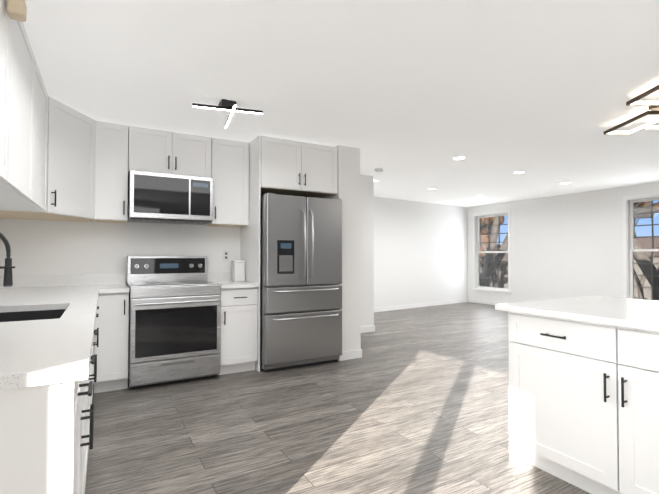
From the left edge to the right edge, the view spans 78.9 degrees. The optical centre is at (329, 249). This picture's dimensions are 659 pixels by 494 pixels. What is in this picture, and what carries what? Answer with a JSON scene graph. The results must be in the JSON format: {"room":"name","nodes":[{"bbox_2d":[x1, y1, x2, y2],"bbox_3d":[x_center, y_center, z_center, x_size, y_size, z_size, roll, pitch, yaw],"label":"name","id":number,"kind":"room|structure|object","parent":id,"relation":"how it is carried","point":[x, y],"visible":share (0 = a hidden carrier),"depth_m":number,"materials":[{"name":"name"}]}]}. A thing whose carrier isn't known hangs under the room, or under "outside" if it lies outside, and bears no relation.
{"room":"kitchen","nodes":[
{"label":"kitchen","id":0,"kind":"room"},
{"bbox_2d":[0,308,67,319],"bbox_3d":[-1.741,0.457,2.295,0.430,0.205,0.012,1,-1,-29],"label":"sink","id":1,"kind":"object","parent":0,"relation":"attached to","point":[59,311],"depth_m":2.30,"materials":[{"name":"black metal"}]},
{"bbox_2d":[68,308,71,315],"bbox_3d":[-1.378,0.454,2.102,0.012,0.205,0.705,1,-1,-29],"label":"countertop","id":2,"kind":"structure","parent":0,"relation":"attached to","point":[69,309],"depth_m":2.01,"materials":[{"name":"white stone"}]},
{"bbox_2d":[0,219,239,284],"bbox_3d":[-1.685,0.036,4.635,3.620,2.450,0.580,1,-1,-29],"label":"wall","id":3,"kind":"structure","parent":0,"point":[43,247],"depth_m":3.97,"materials":[{"name":"white paint"}]},
{"bbox_2d":[104,122,131,222],"bbox_3d":[-2.115,-0.728,3.854,0.302,0.911,0.372,1,-1,-29],"label":"upper cabinet","id":4,"kind":"object","parent":3,"relation":"attached to","point":[117,137],"depth_m":3.76,"materials":[{"name":"white paint"}]},
{"bbox_2d":[0,272,239,287],"bbox_3d":[-2.002,0.301,4.105,2.213,0.100,0.016,1,-1,-29],"label":"backsplash","id":5,"kind":"structure","parent":3,"relation":"attached to","point":[5,281],"depth_m":3.83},
{"bbox_2d":[132,126,211,176],"bbox_3d":[-1.654,-0.959,4.145,0.776,0.439,0.327,1,-1,-29],"label":"upper cabinet","id":6,"kind":"object","parent":3,"relation":"attached to","point":[153,150],"depth_m":4.00,"materials":[{"name":"white paint"}]},
{"bbox_2d":[127,170,212,224],"bbox_3d":[-1.627,-0.506,4.089,0.764,0.458,0.432,1,-1,-29],"label":"microwave","id":7,"kind":"object","parent":6,"relation":"attached to","point":[159,197],"visible":1,"depth_m":3.90,"materials":[{"name":"silver metal"}]},
{"bbox_2d":[223,251,228,260],"bbox_3d":[-1.183,0.072,4.580,0.070,0.115,0.007,1,-1,-29],"label":"outlet","id":8,"kind":"object","parent":3,"relation":"attached to","point":[225,255],"visible":1,"depth_m":4.58,"materials":[{"name":"white plastic"}]},
{"bbox_2d":[205,137,248,226],"bbox_3d":[-1.137,-0.718,4.433,0.402,0.911,0.327,1,-1,-29],"label":"upper cabinet","id":9,"kind":"object","parent":3,"relation":"attached to","point":[230,158],"depth_m":4.30,"materials":[{"name":"white paint"}]},
{"bbox_2d":[85,302,590,493],"bbox_3d":[0.970,1.289,2.799,12.300,0.120,10.950,1,-1,-29],"label":"floor","id":10,"kind":"structure","parent":0,"point":[413,401],"depth_m":2.79,"materials":[{"name":"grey wood"}]},
{"bbox_2d":[0,380,87,493],"bbox_3d":[-1.218,0.769,1.220,0.781,0.865,0.887,1,-1,-29],"label":"base cabinet","id":11,"kind":"object","parent":10,"relation":"on","point":[44,431],"depth_m":1.00,"materials":[{"name":"white paint"}]},
{"bbox_2d":[0,316,95,391],"bbox_3d":[-1.210,0.319,1.248,0.813,0.034,0.975,1,-1,-29],"label":"countertop","id":12,"kind":"structure","parent":11,"relation":"on","point":[58,350],"depth_m":1.19,"materials":[{"name":"white stone"}]},
{"bbox_2d":[0,309,65,321],"bbox_3d":[-1.570,0.458,1.993,0.454,0.217,0.704,1,-1,-29],"label":"sink basin","id":13,"kind":"object","parent":12,"relation":"in","point":[6,315],"depth_m":2.30,"materials":[{"name":"black"}]},
{"bbox_2d":[72,292,103,447],"bbox_3d":[-2.055,0.796,2.768,0.844,0.865,1.037,1,-1,-29],"label":"base cabinet","id":14,"kind":"object","parent":10,"relation":"on","point":[98,344],"depth_m":3.40,"materials":[{"name":"white paint"}]},
{"bbox_2d":[88,376,91,449],"bbox_3d":[-1.632,0.904,1.951,0.781,0.620,1.043,1,-1,-29],"label":"base cabinet","id":15,"kind":"object","parent":10,"relation":"on","point":[89,377],"depth_m":1.39,"materials":[{"name":"white paint"}]},
{"bbox_2d":[104,288,129,391],"bbox_3d":[-2.021,0.812,3.697,0.270,0.865,0.692,1,-1,-29],"label":"base cabinet","id":16,"kind":"object","parent":10,"relation":"on","point":[116,304],"depth_m":3.48,"materials":[{"name":"white paint"}]},
{"bbox_2d":[0,288,99,311],"bbox_3d":[-2.045,0.344,2.726,0.813,0.034,1.059,1,-1,-29],"label":"countertop","id":17,"kind":"structure","parent":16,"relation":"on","point":[75,297],"depth_m":2.54,"materials":[{"name":"white stone"}]},
{"bbox_2d":[0,284,127,291],"bbox_3d":[-2.366,0.358,3.531,1.046,0.034,0.657,1,-1,-29],"label":"countertop","id":18,"kind":"structure","parent":16,"relation":"on","point":[47,287],"depth_m":3.48,"materials":[{"name":"white stone"}]},
{"bbox_2d":[127,256,220,388],"bbox_3d":[-1.541,0.656,3.942,0.788,1.185,0.734,1,-1,-29],"label":"range","id":19,"kind":"object","parent":10,"relation":"on","point":[174,318],"visible":1,"depth_m":3.70,"materials":[{"name":"silver metal"}]},
{"bbox_2d":[218,288,257,374],"bbox_3d":[-1.054,0.822,4.281,0.380,0.865,0.626,1,-1,-29],"label":"base cabinet","id":20,"kind":"object","parent":10,"relation":"on","point":[239,306],"depth_m":4.02,"materials":[{"name":"white paint"}]},
{"bbox_2d":[208,280,258,287],"bbox_3d":[-1.047,0.371,4.275,0.382,0.034,0.657,1,-1,-29],"label":"countertop","id":21,"kind":"structure","parent":20,"relation":"on","point":[224,283],"depth_m":4.09,"materials":[{"name":"white stone"}]},
{"bbox_2d":[240,135,336,371],"bbox_3d":[-0.464,0.045,4.594,0.933,2.430,0.684,1,-1,-29],"label":"surround","id":22,"kind":"object","parent":10,"relation":"on","point":[279,166],"visible":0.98,"depth_m":4.31,"materials":[{"name":"white paint"}]},
{"bbox_2d":[260,193,341,372],"bbox_3d":[-0.407,0.348,4.513,0.890,1.822,0.820,1,-1,-29],"label":"fridge","id":23,"kind":"object","parent":10,"relation":"on","point":[300,281],"visible":0.96,"depth_m":4.18,"materials":[{"name":"silver metal"}]},
{"bbox_2d":[499,308,658,493],"bbox_3d":[1.989,0.770,1.252,0.691,0.865,2.818,1,-1,-29],"label":"kitchen island","id":24,"kind":"object","parent":10,"relation":"on","point":[583,392],"depth_m":1.95,"materials":[{"name":"white paint"}]},
{"bbox_2d":[495,296,658,327],"bbox_3d":[2.128,0.321,1.345,1.030,0.034,2.890,1,-1,-29],"label":"island countertop","id":25,"kind":"structure","parent":24,"relation":"on","point":[641,313],"depth_m":2.15,"materials":[{"name":"white stone"}]},
{"bbox_2d":[23,0,658,206],"bbox_3d":[0.970,-1.296,2.844,12.300,0.150,10.950,1,-1,-29],"label":"ceiling","id":26,"kind":"structure","parent":0,"point":[412,98],"depth_m":2.88,"materials":[{"name":"white paint"}]},
{"bbox_2d":[192,99,262,127],"bbox_3d":[-0.872,-1.161,3.358,0.552,0.102,0.577,1,-1,-29],"label":"kitchen ceiling light","id":27,"kind":"object","parent":26,"relation":"attached to","point":[227,105],"visible":1,"depth_m":3.26,"materials":[{"name":"black"}]},
{"bbox_2d":[374,168,382,171],"bbox_3d":[0.719,-1.153,5.829,0.130,0.030,0.130,1,-1,-29],"label":"smoke detector","id":28,"kind":"object","parent":26,"relation":"attached to","point":[378,169],"visible":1,"depth_m":5.79,"materials":[{"name":"white plastic"}]},
{"bbox_2d":[452,156,465,159],"bbox_3d":[1.670,-1.176,5.161,0.172,0.014,0.172,1,-1,-29],"label":"recessed light","id":29,"kind":"object","parent":26,"relation":"in","point":[459,158],"visible":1,"depth_m":5.16,"materials":[{"name":"white plastic"}]},
{"bbox_2d":[513,171,524,173],"bbox_3d":[2.862,-1.161,6.040,0.172,0.014,0.172,1,-1,-29],"label":"recessed light","id":30,"kind":"object","parent":26,"relation":"in","point":[518,172],"visible":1,"depth_m":6.04,"materials":[{"name":"white plastic"}]},
{"bbox_2d":[604,85,658,134],"bbox_3d":[2.731,-1.166,3.408,1.202,0.090,0.904,1,-1,-29],"label":"ceiling light","id":31,"kind":"object","parent":26,"relation":"attached to","point":[653,107],"visible":1,"depth_m":3.41,"materials":[{"name":"brown metal"}]},
{"bbox_2d":[324,145,360,360],"bbox_3d":[0.070,0.041,4.908,0.295,2.450,0.670,1,-1,-29],"label":"wall","id":32,"kind":"structure","parent":0,"point":[348,176],"depth_m":4.62,"materials":[{"name":"white paint"}]},
{"bbox_2d":[345,349,361,357],"bbox_3d":[0.065,1.223,5.210,0.013,0.095,1.263,1,-1,-29],"label":"baseboard","id":33,"kind":"structure","parent":32,"relation":"attached to","point":[357,353],"depth_m":4.62,"materials":[{"name":"white wood"}]},
{"bbox_2d":[360,174,373,326],"bbox_3d":[-0.342,0.078,7.046,1.090,2.450,2.300,1,-1,-29],"label":"wall","id":34,"kind":"structure","parent":0,"point":[367,238],"depth_m":6.25,"materials":[{"name":"white paint"}]},
{"bbox_2d":[361,325,374,332],"bbox_3d":[0.239,1.238,6.026,1.050,0.095,0.013,1,-1,-29],"label":"baseboard","id":35,"kind":"structure","parent":34,"relation":"attached to","point":[364,329],"depth_m":6.22,"materials":[{"name":"white"}]},
{"bbox_2d":[374,196,467,307],"bbox_3d":[1.629,0.117,9.331,4.750,2.450,1.160,1,-1,-29],"label":"wall","id":36,"kind":"structure","parent":0,"point":[420,252],"depth_m":9.28,"materials":[{"name":"white paint"}]},
{"bbox_2d":[374,298,484,311],"bbox_3d":[1.743,1.290,9.012,4.495,0.095,0.550,1,-1,-29],"label":"baseboard","id":37,"kind":"structure","parent":36,"relation":"attached to","point":[389,308],"depth_m":9.39,"materials":[{"name":"white wood"}]},
{"bbox_2d":[467,182,658,302],"bbox_3d":[6.260,0.056,5.808,0.150,2.450,10.950,1,-1,-29],"label":"wall","id":38,"kind":"structure","parent":0,"point":[567,245],"depth_m":8.21,"materials":[{"name":"white paint"}]},
{"bbox_2d":[472,210,511,293],"bbox_3d":[3.992,0.066,9.793,0.179,1.960,1.110,1,-1,-29],"label":"window","id":39,"kind":"structure","parent":38,"relation":"in","point":[477,227],"depth_m":9.90,"materials":[{"name":"white"}]},
{"bbox_2d":[485,300,505,304],"bbox_3d":[5.649,1.249,6.698,0.020,0.095,8.437,1,-1,-29],"label":"baseboard","id":40,"kind":"structure","parent":38,"relation":"attached to","point":[486,301],"depth_m":9.70,"materials":[{"name":"white wood"}]},
{"bbox_2d":[623,193,658,300],"bbox_3d":[5.664,0.014,6.833,0.179,1.960,1.110,1,-1,-29],"label":"window","id":41,"kind":"structure","parent":38,"relation":"in","point":[628,237],"depth_m":7.21,"materials":[{"name":"white"}]},
{"label":"outside","id":42,"kind":"structure","parent":0,"visible":0},
{"bbox_3d":[49.812,5.665,62.322,131.340,0.400,180.000,1,-1,-29],"label":"ground","id":43,"kind":"structure","parent":42,"visible":0},
{"bbox_2d":[479,216,503,286],"bbox_3d":[10.089,0.120,29.449,7.747,9.574,7.388,1,-1,-29],"label":"tree","id":44,"kind":"object","parent":43,"relation":"on","point":[483,222],"depth_m":28.91,"materials":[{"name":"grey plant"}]},
{"bbox_2d":[479,253,507,287],"bbox_3d":[24.938,2.791,56.940,9.000,5.160,14.000,1,-1,-29],"label":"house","id":45,"kind":"structure","parent":43,"relation":"on","point":[502,264],"depth_m":53.38,"materials":[{"name":"grey"}]},
{"bbox_2d":[480,216,507,286],"bbox_3d":[5.810,-1.438,15.649,8.171,12.199,10.858,1,-1,-29],"label":"tree","id":46,"kind":"object","parent":43,"relation":"on","point":[502,246],"depth_m":14.57,"materials":[{"name":"grey plant"}]},
{"bbox_2d":[480,201,658,287],"bbox_3d":[12.176,-0.555,24.782,5.328,10.738,13.287,1,-1,-43],"label":"tree","id":47,"kind":"object","parent":43,"relation":"on","point":[635,211],"depth_m":23.81,"materials":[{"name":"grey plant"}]},
{"bbox_2d":[633,236,658,297],"bbox_3d":[38.142,1.791,43.740,11.000,6.700,16.000,1,-1,-29],"label":"brick house","id":48,"kind":"structure","parent":43,"relation":"on","point":[645,244],"depth_m":42.87,"materials":[{"name":"brown brick"}]},
{"bbox_2d":[633,238,658,299],"bbox_3d":[9.517,-1.546,11.607,7.473,12.276,7.861,1,-1,-29],"label":"tree","id":49,"kind":"object","parent":43,"relation":"on","point":[639,259],"depth_m":11.66,"materials":[{"name":"grey plant"}]},
{"bbox_2d":[634,201,658,298],"bbox_3d":[18.489,0.588,24.209,7.725,8.449,7.449,1,-1,-29],"label":"tree","id":50,"kind":"object","parent":43,"relation":"on","point":[640,282],"depth_m":25.23,"materials":[{"name":"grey plant"}]},
{"bbox_3d":[-2.119,-0.012,1.875,0.150,2.450,3.800,1,-1,-29],"label":"wall","id":51,"kind":"structure","parent":0,"visible":0},
{"bbox_2d":[0,0,15,187],"bbox_3d":[-1.554,-0.769,1.518,0.461,0.911,0.604,1,-1,-29],"label":"upper cabinet","id":52,"kind":"object","parent":51,"relation":"attached to","point":[7,7],"depth_m":1.81,"materials":[{"name":"white paint"}]},
{"bbox_2d":[0,0,35,203],"bbox_3d":[-1.855,-0.759,2.050,0.461,0.911,0.864,1,-1,-29],"label":"upper cabinet","id":53,"kind":"object","parent":51,"relation":"attached to","point":[25,58],"depth_m":2.24,"materials":[{"name":"white paint"}]},
{"bbox_2d":[0,61,55,211],"bbox_3d":[-2.195,-0.748,2.688,0.497,0.911,0.833,1,-1,-29],"label":"upper cabinet","id":54,"kind":"object","parent":51,"relation":"attached to","point":[44,188],"depth_m":2.96,"materials":[{"name":"white paint"}]},
{"bbox_2d":[0,100,103,221],"bbox_3d":[-2.408,-0.736,3.407,0.832,0.911,0.863,1,-1,-29],"label":"upper cabinet","id":55,"kind":"object","parent":51,"relation":"attached to","point":[59,161],"depth_m":3.46,"materials":[{"name":"white paint"}]}
]}

